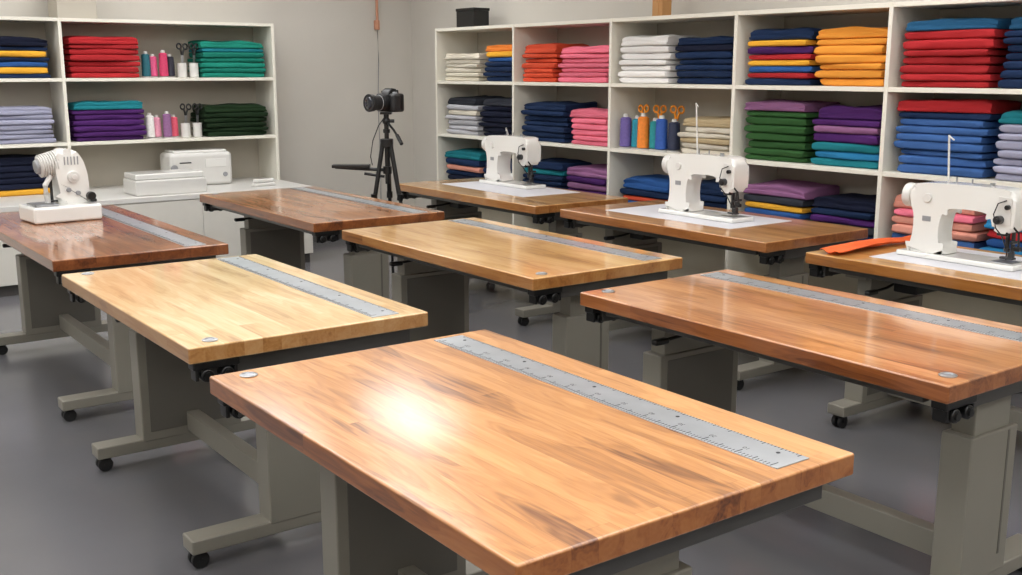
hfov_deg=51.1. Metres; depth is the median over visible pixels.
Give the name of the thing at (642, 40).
folded fabric
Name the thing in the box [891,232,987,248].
folded fabric
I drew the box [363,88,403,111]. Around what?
camera
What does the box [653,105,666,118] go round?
scissors
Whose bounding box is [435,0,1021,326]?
shelving unit
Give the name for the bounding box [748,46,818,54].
folded fabric
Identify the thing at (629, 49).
folded fabric
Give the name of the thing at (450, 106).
folded fabric
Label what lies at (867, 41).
folded fabric
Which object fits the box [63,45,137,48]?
folded fabric
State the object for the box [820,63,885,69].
folded fabric
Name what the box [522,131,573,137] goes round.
folded fabric
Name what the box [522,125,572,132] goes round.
folded fabric
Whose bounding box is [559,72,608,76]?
folded fabric
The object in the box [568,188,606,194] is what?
folded fabric
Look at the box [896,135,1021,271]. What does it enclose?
sewing machine
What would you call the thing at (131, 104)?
folded fabric
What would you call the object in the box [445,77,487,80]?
folded fabric
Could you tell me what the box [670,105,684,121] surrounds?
scissors
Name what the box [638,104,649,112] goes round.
scissors
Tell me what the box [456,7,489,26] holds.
storage box
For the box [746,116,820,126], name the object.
folded fabric
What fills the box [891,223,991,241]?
folded fabric
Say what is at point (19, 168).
folded fabric
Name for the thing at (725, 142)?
folded fabric
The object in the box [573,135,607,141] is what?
folded fabric
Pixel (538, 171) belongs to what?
folded fabric
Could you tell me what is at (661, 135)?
thread spool
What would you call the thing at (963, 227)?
folded fabric
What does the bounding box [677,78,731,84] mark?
folded fabric
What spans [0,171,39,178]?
folded fabric
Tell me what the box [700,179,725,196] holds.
folded fabric
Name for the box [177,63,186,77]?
cup
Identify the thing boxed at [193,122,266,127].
folded fabric
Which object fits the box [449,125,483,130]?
folded fabric
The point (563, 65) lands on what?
folded fabric
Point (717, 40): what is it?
folded fabric
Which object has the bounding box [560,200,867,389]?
work table
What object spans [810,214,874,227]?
folded fabric
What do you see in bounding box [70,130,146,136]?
folded fabric
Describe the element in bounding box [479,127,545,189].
sewing machine
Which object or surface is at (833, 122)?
folded fabric
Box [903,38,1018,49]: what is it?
folded fabric
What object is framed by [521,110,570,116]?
folded fabric
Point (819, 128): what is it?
folded fabric
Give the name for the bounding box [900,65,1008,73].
folded fabric
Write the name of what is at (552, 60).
folded fabric
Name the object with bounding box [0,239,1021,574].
floor
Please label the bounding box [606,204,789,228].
sheet
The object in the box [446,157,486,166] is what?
folded fabric
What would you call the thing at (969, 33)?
folded fabric
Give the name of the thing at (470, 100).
folded fabric
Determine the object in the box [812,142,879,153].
folded fabric
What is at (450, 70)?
folded fabric
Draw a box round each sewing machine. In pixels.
[19,148,101,224]
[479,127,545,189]
[658,103,753,223]
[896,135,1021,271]
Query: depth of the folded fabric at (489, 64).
8.79 m
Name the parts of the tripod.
arm, leg, leg, pan handle, leg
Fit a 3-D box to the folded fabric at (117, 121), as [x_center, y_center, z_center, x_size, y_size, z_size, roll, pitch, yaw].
[-3.343,-1.360,8.774,0.569,0.044,0.361,-8,14,-35]
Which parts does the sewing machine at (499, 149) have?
plate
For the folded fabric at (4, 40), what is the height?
0.078 m
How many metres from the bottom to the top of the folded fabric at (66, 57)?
0.048 m
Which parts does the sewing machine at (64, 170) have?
cloth plate, loop arm, stitch lever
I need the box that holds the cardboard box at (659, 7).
[652,0,671,15]
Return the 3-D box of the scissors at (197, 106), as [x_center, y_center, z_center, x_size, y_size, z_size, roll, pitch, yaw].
[-2.679,-1.451,9.137,0.017,0.253,0.103,8,14,36]
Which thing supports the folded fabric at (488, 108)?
on the folded fabric at (503, 114)
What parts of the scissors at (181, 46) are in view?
handle, handle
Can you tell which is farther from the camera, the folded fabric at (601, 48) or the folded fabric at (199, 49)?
the folded fabric at (199, 49)
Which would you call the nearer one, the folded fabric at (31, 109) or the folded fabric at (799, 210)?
the folded fabric at (799, 210)
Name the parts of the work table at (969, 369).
knob, release lever, leg panel, support frame, knob, knob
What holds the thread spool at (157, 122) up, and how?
on the shelving unit at (106, 162)
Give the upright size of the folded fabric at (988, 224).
0.073 m
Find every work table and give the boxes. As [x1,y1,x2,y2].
[0,205,228,421]
[62,254,427,568]
[199,186,444,298]
[209,329,853,574]
[342,217,681,369]
[400,177,627,325]
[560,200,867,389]
[580,269,1021,574]
[805,235,1021,430]
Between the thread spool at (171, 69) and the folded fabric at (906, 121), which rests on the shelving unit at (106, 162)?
the thread spool at (171, 69)
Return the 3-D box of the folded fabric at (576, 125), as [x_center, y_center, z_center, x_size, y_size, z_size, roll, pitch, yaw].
[0.721,-1.214,8.048,0.352,0.042,0.426,-8,14,-36]
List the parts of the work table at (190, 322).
knob, leg panel, knob, knob, support frame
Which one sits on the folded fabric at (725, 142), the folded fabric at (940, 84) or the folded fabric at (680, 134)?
the folded fabric at (680, 134)
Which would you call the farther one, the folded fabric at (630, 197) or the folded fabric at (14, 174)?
the folded fabric at (14, 174)
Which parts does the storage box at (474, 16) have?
lid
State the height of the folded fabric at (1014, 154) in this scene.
0.040 m
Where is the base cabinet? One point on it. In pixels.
(186, 211)
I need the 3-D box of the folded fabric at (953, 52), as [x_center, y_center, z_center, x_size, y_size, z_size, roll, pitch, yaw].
[2.393,-1.246,5.676,0.334,0.034,0.497,-8,14,-35]
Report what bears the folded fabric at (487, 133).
on the shelving unit at (886, 182)
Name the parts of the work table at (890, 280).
knob, fabric strip, release lever, leg panel, lift motor, support frame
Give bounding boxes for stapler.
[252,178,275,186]
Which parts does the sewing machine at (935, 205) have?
control panel, needle plate, plate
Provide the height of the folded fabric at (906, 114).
0.035 m
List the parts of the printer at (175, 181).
scanner lid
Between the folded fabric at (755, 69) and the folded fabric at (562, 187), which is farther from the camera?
the folded fabric at (562, 187)
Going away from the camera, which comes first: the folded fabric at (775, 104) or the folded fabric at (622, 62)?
the folded fabric at (775, 104)
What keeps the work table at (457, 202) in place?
on the floor
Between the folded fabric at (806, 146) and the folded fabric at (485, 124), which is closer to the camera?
the folded fabric at (806, 146)
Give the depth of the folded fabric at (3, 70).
8.19 m
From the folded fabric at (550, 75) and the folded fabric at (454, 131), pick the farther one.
the folded fabric at (454, 131)
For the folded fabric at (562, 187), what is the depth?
8.40 m
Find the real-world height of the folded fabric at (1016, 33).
0.033 m
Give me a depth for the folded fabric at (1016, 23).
5.28 m
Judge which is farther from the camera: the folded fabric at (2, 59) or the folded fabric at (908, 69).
the folded fabric at (2, 59)
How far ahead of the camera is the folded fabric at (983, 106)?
5.59 m
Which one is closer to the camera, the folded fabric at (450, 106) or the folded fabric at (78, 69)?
the folded fabric at (78, 69)
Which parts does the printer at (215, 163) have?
lid, panel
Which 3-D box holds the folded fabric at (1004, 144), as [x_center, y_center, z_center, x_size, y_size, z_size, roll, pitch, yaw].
[2.736,-0.707,5.333,0.358,0.046,0.464,-8,14,-35]
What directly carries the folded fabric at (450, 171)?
on the folded fabric at (451, 176)
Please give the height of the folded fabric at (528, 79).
0.034 m
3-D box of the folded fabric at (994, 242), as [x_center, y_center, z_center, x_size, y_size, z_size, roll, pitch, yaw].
[2.738,-0.217,5.449,0.361,0.046,0.458,-8,14,-35]
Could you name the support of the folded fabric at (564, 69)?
on the folded fabric at (575, 74)
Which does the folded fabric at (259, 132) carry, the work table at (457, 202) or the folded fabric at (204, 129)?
the folded fabric at (204, 129)
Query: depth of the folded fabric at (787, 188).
6.61 m
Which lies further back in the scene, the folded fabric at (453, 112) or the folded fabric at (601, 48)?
the folded fabric at (453, 112)
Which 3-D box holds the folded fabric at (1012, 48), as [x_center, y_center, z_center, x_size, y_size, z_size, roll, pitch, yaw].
[2.719,-1.173,5.233,0.350,0.038,0.448,-8,14,-35]
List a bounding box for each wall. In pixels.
[0,0,414,205]
[411,0,921,208]
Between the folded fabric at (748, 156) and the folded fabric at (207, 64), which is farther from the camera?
the folded fabric at (207, 64)
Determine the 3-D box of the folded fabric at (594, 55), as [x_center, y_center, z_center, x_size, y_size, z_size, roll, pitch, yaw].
[0.673,-1.736,8.012,0.352,0.034,0.569,-9,14,-37]
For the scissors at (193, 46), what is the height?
0.253 m
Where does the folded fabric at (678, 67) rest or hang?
on the folded fabric at (704, 73)
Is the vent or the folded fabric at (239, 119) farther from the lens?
the folded fabric at (239, 119)
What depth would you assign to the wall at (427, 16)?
9.41 m
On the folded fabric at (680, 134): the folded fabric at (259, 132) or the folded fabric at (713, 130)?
the folded fabric at (713, 130)
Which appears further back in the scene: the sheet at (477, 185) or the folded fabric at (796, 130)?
the sheet at (477, 185)
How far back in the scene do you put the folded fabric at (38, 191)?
8.34 m
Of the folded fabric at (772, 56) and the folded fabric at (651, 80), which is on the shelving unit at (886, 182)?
the folded fabric at (651, 80)
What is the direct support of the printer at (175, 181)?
on the countertop
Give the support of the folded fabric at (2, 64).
on the folded fabric at (3, 70)
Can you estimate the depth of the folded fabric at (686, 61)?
7.00 m
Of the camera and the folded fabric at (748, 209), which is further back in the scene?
the camera
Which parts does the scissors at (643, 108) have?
handle, handle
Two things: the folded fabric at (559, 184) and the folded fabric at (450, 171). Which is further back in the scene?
the folded fabric at (450, 171)
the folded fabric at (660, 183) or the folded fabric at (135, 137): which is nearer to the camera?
the folded fabric at (660, 183)
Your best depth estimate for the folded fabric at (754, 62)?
6.45 m
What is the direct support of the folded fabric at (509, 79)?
on the shelving unit at (886, 182)
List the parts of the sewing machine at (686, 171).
plate, needle plate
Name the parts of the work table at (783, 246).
release lever, lift motor, leg panel, support frame, knob, knob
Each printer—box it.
[123,169,206,196]
[160,148,231,184]
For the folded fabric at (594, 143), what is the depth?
7.97 m
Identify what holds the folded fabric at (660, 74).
on the folded fabric at (651, 80)
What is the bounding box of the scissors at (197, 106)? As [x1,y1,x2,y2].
[192,103,201,122]
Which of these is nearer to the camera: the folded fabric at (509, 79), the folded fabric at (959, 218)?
the folded fabric at (959, 218)
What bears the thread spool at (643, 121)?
on the shelving unit at (886, 182)
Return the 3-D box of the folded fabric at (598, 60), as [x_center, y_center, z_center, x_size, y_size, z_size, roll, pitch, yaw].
[0.679,-1.702,8.022,0.332,0.033,0.536,-8,14,-35]
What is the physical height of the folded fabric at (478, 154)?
0.077 m
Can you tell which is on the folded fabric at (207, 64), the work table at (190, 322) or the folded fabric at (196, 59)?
the folded fabric at (196, 59)
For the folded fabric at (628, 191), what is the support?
on the folded fabric at (630, 197)
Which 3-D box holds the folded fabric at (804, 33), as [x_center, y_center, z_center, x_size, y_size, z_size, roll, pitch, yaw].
[1.751,-1.552,6.541,0.345,0.074,0.455,-9,14,-37]
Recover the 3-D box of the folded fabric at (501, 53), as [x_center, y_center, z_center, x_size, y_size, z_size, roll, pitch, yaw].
[0.028,-1.933,8.851,0.342,0.045,0.413,-9,14,-37]
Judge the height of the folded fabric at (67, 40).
0.073 m
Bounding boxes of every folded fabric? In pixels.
[0,36,47,46]
[0,46,47,50]
[0,51,45,56]
[0,57,49,61]
[0,62,47,66]
[0,67,47,73]
[0,74,50,77]
[0,105,51,115]
[0,114,52,119]
[0,119,53,124]
[0,124,51,130]
[0,129,52,134]
[0,133,53,138]
[0,138,55,144]
[0,154,38,165]
[0,165,33,172]
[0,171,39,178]
[0,177,45,184]
[0,182,49,190]
[0,188,49,196]
[62,36,137,44]
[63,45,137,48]
[63,49,137,54]
[64,55,139,60]
[64,61,139,66]
[65,66,138,72]
[65,73,138,77]
[68,100,142,109]
[68,109,143,114]
[68,114,143,119]
[69,119,143,125]
[69,124,145,131]
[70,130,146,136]
[70,135,143,141]
[187,58,263,61]
[188,40,262,48]
[188,62,264,67]
[188,68,265,72]
[189,48,262,52]
[189,52,263,57]
[190,112,267,117]
[190,117,266,122]
[191,126,268,131]
[192,103,266,112]
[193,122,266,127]
[199,73,263,76]
[202,130,266,136]
[445,53,491,59]
[445,68,486,72]
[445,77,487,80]
[445,115,482,119]
[445,148,486,160]
[446,59,489,63]
[446,64,486,67]
[446,73,495,76]
[446,129,485,134]
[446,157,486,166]
[446,164,484,172]
[446,169,484,177]
[447,104,485,110]
[448,95,502,104]
[448,119,482,125]
[448,174,476,179]
[449,110,485,115]
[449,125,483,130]
[478,122,511,127]
[480,111,511,117]
[482,106,511,111]
[482,117,511,123]
[483,72,511,76]
[483,97,511,106]
[483,127,511,133]
[484,132,511,135]
[485,44,511,51]
[485,62,511,66]
[485,67,511,71]
[486,51,511,56]
[487,77,511,81]
[488,57,511,61]
[521,63,562,68]
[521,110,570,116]
[522,53,561,57]
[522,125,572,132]
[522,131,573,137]
[523,73,560,77]
[523,77,559,81]
[523,173,570,181]
[523,178,567,186]
[524,69,573,72]
[524,101,597,111]
[524,121,573,126]
[524,167,568,176]
[525,43,588,53]
[525,115,576,121]
[526,58,563,62]
[532,136,575,142]
[533,158,591,170]
[546,185,569,188]
[558,63,608,67]
[558,77,608,82]
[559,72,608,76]
[560,53,608,58]
[561,45,608,53]
[562,58,608,62]
[562,68,608,71]
[566,175,606,185]
[567,164,606,179]
[567,182,606,191]
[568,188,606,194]
[570,108,607,118]
[571,118,607,124]
[571,140,606,146]
[572,123,607,130]
[572,129,607,136]
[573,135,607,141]
[618,71,677,77]
[619,60,681,64]
[619,77,678,83]
[620,46,677,52]
[620,188,668,199]
[621,34,701,45]
[621,66,701,70]
[622,53,684,59]
[623,174,669,192]
[623,195,667,200]
[675,44,733,51]
[675,51,732,58]
[675,65,732,69]
[677,70,732,77]
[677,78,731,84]
[677,132,729,139]
[678,36,733,45]
[680,59,732,64]
[680,137,729,145]
[681,148,728,154]
[682,142,728,150]
[683,116,730,127]
[685,126,729,133]
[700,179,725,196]
[700,194,726,202]
[703,201,726,208]
[743,179,839,199]
[744,99,839,111]
[744,124,816,134]
[744,147,822,157]
[744,193,813,206]
[744,207,814,218]
[745,78,822,85]
[745,154,817,162]
[745,201,814,213]
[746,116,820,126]
[746,132,820,142]
[747,110,818,117]
[748,40,819,46]
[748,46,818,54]
[748,60,837,65]
[748,73,817,77]
[749,27,823,40]
[749,54,817,59]
[749,66,822,72]
[749,140,821,150]
[810,157,878,168]
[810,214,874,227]
[811,207,874,219]
[812,119,881,127]
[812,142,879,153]
[812,193,876,213]
[814,45,886,54]
[814,125,880,134]
[814,132,880,144]
[815,55,885,63]
[815,70,884,77]
[815,151,878,160]
[816,26,887,38]
[817,38,886,45]
[817,221,873,235]
[818,104,882,120]
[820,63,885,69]
[820,78,884,86]
[855,236,873,240]
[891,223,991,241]
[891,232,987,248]
[892,215,988,231]
[894,140,1000,152]
[894,194,984,215]
[894,208,986,223]
[896,125,1003,136]
[896,133,1001,143]
[897,99,1020,113]
[897,163,998,177]
[898,154,1000,167]
[899,111,1002,120]
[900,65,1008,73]
[900,74,1003,80]
[900,118,1004,128]
[901,81,998,87]
[901,148,1000,159]
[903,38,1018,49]
[903,49,1021,56]
[903,56,1011,64]
[905,29,1013,39]
[906,18,1013,31]
[979,246,1021,254]
[984,219,1021,231]
[986,238,1021,250]
[987,229,1021,241]
[993,158,1021,166]
[993,165,1021,174]
[995,173,1021,181]
[996,140,1021,150]
[998,79,1021,88]
[998,110,1021,123]
[998,133,1021,140]
[998,150,1021,158]
[999,124,1021,133]
[1000,70,1021,78]
[1003,37,1021,43]
[1003,61,1021,69]
[1004,30,1021,36]
[1006,53,1021,60]
[1008,44,1021,51]
[1009,17,1021,29]
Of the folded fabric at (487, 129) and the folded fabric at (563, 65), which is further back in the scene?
the folded fabric at (487, 129)
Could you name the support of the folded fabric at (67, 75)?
on the shelving unit at (106, 162)
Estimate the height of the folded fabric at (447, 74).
0.032 m
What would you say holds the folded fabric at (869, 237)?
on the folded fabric
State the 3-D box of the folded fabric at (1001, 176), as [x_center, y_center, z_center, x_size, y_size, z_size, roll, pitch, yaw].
[2.738,-0.550,5.368,0.359,0.037,0.458,-8,14,-35]
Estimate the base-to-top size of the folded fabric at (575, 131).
0.042 m
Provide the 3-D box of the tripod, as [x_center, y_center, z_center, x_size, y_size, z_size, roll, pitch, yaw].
[-0.947,-0.533,7.390,0.477,1.341,0.439,-7,13,-29]
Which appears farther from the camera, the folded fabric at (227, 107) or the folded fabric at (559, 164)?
the folded fabric at (227, 107)
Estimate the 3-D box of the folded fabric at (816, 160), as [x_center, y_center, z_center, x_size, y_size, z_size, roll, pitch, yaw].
[2.063,-0.741,6.290,0.360,0.043,0.459,-8,14,-36]
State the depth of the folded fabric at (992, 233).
5.49 m
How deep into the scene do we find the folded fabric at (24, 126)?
8.29 m
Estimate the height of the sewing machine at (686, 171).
0.636 m
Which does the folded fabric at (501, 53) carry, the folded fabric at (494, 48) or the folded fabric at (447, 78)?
the folded fabric at (494, 48)
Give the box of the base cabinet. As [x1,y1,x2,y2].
[0,176,312,296]
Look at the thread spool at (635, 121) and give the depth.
7.60 m
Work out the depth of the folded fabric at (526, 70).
8.29 m
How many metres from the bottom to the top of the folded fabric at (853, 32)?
0.070 m
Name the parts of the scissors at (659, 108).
handle, handle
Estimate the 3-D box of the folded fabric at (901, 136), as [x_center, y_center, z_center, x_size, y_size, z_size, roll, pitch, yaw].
[2.387,-0.811,5.768,0.327,0.038,0.509,-9,14,-37]
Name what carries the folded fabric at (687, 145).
on the folded fabric at (685, 150)
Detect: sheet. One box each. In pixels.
[444,181,579,196]
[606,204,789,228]
[869,248,1021,280]
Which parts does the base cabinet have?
door, door, door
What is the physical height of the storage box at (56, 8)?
0.250 m
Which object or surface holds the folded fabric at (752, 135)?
on the folded fabric at (806, 146)
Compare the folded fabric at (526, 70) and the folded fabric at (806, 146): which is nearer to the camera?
the folded fabric at (806, 146)
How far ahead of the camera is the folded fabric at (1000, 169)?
5.38 m
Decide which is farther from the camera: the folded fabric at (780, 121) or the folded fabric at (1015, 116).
the folded fabric at (780, 121)
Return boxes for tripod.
[332,112,402,272]
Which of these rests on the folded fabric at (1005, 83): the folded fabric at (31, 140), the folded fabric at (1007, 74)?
the folded fabric at (1007, 74)
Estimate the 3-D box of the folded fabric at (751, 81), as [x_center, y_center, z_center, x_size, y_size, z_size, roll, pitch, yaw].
[1.745,-1.272,6.603,0.360,0.041,0.479,-8,14,-36]
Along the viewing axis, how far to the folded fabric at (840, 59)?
6.05 m
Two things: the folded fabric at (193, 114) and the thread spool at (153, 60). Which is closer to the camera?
the thread spool at (153, 60)
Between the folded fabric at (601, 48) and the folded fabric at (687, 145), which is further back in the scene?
the folded fabric at (601, 48)
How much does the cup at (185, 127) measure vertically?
0.120 m
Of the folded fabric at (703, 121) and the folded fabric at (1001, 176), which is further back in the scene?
the folded fabric at (703, 121)
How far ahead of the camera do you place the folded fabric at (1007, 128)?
5.35 m
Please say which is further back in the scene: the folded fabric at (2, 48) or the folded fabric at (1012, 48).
the folded fabric at (2, 48)
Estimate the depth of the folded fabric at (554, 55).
8.31 m
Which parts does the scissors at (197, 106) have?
handle, handle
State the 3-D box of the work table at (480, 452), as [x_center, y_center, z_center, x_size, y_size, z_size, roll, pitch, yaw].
[-0.037,0.691,2.710,0.922,0.805,1.419,-8,14,-35]
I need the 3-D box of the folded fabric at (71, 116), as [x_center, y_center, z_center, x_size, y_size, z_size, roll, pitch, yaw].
[-3.343,-1.406,8.775,0.553,0.042,0.352,-8,14,-35]
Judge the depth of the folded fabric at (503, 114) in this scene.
8.90 m
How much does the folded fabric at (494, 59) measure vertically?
0.035 m
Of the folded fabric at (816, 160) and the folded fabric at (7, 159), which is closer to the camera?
the folded fabric at (816, 160)
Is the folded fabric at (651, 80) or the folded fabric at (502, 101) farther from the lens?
the folded fabric at (502, 101)
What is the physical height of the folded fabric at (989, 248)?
0.047 m
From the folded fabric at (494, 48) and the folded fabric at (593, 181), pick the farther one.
the folded fabric at (494, 48)
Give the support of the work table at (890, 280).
on the floor
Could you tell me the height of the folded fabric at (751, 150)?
0.039 m
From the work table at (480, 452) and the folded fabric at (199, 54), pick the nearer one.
the work table at (480, 452)
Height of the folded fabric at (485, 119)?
0.045 m
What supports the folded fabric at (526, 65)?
on the folded fabric at (526, 70)
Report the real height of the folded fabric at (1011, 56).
0.040 m
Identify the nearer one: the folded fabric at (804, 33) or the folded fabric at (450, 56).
the folded fabric at (804, 33)
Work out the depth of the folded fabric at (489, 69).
8.78 m
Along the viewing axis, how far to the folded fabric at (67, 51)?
8.53 m
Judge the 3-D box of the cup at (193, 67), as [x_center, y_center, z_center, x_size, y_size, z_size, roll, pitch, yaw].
[-2.686,-1.840,9.049,0.076,0.120,0.076,-8,14,-35]
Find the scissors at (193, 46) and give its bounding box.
[188,43,198,62]
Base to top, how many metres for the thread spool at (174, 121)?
0.191 m
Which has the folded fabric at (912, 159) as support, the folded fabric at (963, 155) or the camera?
the folded fabric at (963, 155)
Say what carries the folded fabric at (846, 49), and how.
on the folded fabric at (840, 59)
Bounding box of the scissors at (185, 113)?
[180,103,190,122]
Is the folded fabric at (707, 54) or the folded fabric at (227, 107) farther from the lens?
the folded fabric at (227, 107)
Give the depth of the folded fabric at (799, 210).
6.60 m
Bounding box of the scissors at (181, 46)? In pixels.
[176,43,187,62]
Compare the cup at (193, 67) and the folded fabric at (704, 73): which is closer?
the folded fabric at (704, 73)
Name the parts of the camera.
len glass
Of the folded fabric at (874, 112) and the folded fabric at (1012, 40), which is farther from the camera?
the folded fabric at (874, 112)
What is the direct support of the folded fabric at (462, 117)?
on the folded fabric at (451, 121)
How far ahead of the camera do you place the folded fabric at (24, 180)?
8.33 m
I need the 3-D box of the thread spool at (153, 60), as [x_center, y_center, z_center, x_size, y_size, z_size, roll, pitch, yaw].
[-2.981,-1.844,8.891,0.076,0.191,0.076,-8,14,-35]
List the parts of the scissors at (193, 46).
handle, handle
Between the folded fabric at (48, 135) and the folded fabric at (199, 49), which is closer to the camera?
the folded fabric at (48, 135)
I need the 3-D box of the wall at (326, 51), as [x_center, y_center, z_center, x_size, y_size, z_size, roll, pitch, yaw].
[-4.256,-1.586,8.404,8.433,3.000,0.100,-8,14,-35]
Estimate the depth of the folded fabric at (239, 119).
9.28 m
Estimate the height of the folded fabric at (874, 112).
0.083 m
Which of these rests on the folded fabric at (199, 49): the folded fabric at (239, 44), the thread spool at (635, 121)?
the folded fabric at (239, 44)
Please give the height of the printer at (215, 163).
0.300 m
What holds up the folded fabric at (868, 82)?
on the shelving unit at (886, 182)
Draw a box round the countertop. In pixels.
[0,176,311,212]
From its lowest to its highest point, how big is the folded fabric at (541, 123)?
0.032 m
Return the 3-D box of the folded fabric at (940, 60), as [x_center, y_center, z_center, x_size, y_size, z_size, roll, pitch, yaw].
[2.409,-1.210,5.697,0.343,0.042,0.517,-8,14,-35]
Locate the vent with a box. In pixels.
[63,156,78,164]
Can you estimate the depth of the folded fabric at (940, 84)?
5.59 m
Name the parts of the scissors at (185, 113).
handle, handle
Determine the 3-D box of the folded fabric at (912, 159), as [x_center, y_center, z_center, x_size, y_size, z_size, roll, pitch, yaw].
[2.418,-0.691,5.793,0.358,0.045,0.498,-8,14,-35]
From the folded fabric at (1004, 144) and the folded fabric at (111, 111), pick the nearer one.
the folded fabric at (1004, 144)
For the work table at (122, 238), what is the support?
on the floor
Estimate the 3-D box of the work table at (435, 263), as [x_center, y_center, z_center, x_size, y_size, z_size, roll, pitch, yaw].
[-0.059,0.171,5.268,0.845,0.805,1.657,-8,14,-35]
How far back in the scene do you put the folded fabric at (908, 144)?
5.64 m
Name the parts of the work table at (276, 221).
release lever, leg panel, support frame, knob, knob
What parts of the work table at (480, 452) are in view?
knob, leg panel, support frame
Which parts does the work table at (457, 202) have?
release lever, leg panel, lift motor, support frame, knob, knob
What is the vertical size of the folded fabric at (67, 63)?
0.039 m
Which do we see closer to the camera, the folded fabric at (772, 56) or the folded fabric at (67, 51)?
the folded fabric at (772, 56)
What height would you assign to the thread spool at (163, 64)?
0.223 m
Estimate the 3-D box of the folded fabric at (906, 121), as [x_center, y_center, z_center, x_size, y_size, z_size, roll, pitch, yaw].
[2.411,-0.891,5.760,0.368,0.038,0.506,-8,14,-35]
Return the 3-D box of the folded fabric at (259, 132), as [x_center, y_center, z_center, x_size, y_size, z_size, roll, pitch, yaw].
[-2.472,-1.365,9.423,0.552,0.040,0.349,-8,14,-35]
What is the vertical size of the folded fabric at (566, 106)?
0.071 m
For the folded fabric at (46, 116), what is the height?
0.034 m
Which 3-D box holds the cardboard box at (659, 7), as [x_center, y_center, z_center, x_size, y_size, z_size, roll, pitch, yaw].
[1.048,-2.028,7.399,0.100,0.306,0.100,-8,14,-35]
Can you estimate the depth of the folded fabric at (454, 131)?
9.32 m
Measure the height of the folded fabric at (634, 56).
0.044 m
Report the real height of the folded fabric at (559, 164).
0.064 m
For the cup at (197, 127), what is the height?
0.120 m
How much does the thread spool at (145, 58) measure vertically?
0.212 m
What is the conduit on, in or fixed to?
attached to the wall at (326, 51)
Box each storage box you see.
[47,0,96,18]
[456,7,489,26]
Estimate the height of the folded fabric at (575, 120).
0.041 m
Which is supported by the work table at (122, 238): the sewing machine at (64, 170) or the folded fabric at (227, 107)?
the sewing machine at (64, 170)
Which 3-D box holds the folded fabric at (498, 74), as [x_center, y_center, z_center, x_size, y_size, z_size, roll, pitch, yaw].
[0.030,-1.777,8.899,0.374,0.037,0.390,-9,14,-36]
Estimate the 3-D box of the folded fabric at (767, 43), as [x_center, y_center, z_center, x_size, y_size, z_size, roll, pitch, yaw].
[1.734,-1.498,6.554,0.338,0.036,0.456,-8,14,-34]
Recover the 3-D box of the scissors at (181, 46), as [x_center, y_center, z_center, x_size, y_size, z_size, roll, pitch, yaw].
[-2.759,-1.929,8.976,0.103,0.253,0.017,-8,14,-35]
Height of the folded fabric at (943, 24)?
0.062 m
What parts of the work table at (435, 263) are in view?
knob, release lever, leg panel, support frame, knob, knob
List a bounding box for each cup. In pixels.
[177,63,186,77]
[181,123,190,137]
[189,63,198,77]
[192,123,201,136]
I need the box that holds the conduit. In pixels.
[374,0,380,190]
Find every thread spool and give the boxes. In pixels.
[141,51,151,77]
[145,113,155,138]
[150,54,157,77]
[154,115,161,137]
[159,50,168,77]
[163,111,172,137]
[167,54,174,77]
[171,115,178,137]
[619,114,631,147]
[631,116,640,148]
[637,113,648,149]
[649,118,657,150]
[654,115,667,151]
[667,119,679,151]
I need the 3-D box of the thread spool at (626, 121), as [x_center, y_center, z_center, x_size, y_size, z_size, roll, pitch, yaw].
[0.826,-1.126,7.684,0.090,0.244,0.090,-8,14,-35]
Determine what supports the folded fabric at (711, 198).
on the folded fabric at (706, 203)
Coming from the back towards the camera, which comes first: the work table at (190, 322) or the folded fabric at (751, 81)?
the folded fabric at (751, 81)
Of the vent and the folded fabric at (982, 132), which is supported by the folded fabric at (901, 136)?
the folded fabric at (982, 132)
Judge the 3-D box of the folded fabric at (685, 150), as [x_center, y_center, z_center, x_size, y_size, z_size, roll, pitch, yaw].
[1.414,-0.913,7.149,0.343,0.039,0.441,-9,14,-36]
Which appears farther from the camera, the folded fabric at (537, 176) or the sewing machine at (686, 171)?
the folded fabric at (537, 176)
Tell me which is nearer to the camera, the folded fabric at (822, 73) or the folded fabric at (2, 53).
the folded fabric at (822, 73)
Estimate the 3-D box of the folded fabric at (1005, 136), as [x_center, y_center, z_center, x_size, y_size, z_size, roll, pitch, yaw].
[2.745,-0.749,5.332,0.363,0.034,0.469,-9,14,-36]
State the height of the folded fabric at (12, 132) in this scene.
0.029 m
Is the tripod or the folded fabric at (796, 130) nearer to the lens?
the folded fabric at (796, 130)
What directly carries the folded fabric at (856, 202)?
on the folded fabric at (817, 210)
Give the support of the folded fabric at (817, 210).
on the folded fabric at (815, 217)
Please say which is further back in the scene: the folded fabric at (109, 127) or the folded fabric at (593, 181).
the folded fabric at (109, 127)
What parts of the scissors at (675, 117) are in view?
handle, handle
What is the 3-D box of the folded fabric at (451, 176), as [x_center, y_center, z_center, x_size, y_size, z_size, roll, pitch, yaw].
[-0.273,-0.975,9.507,0.370,0.049,0.533,-8,14,-34]
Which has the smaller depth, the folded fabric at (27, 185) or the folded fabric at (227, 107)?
the folded fabric at (27, 185)
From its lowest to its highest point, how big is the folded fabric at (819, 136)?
0.053 m
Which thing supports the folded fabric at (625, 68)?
on the folded fabric at (660, 74)
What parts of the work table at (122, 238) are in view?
leg panel, support frame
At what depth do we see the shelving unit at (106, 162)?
9.09 m
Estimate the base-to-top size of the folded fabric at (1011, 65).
0.042 m
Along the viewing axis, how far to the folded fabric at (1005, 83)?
5.30 m
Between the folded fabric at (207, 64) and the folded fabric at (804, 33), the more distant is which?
the folded fabric at (207, 64)
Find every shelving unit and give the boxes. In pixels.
[0,16,279,186]
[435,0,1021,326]
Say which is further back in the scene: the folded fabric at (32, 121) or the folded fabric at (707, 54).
the folded fabric at (32, 121)
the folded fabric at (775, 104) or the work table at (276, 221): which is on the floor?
the work table at (276, 221)

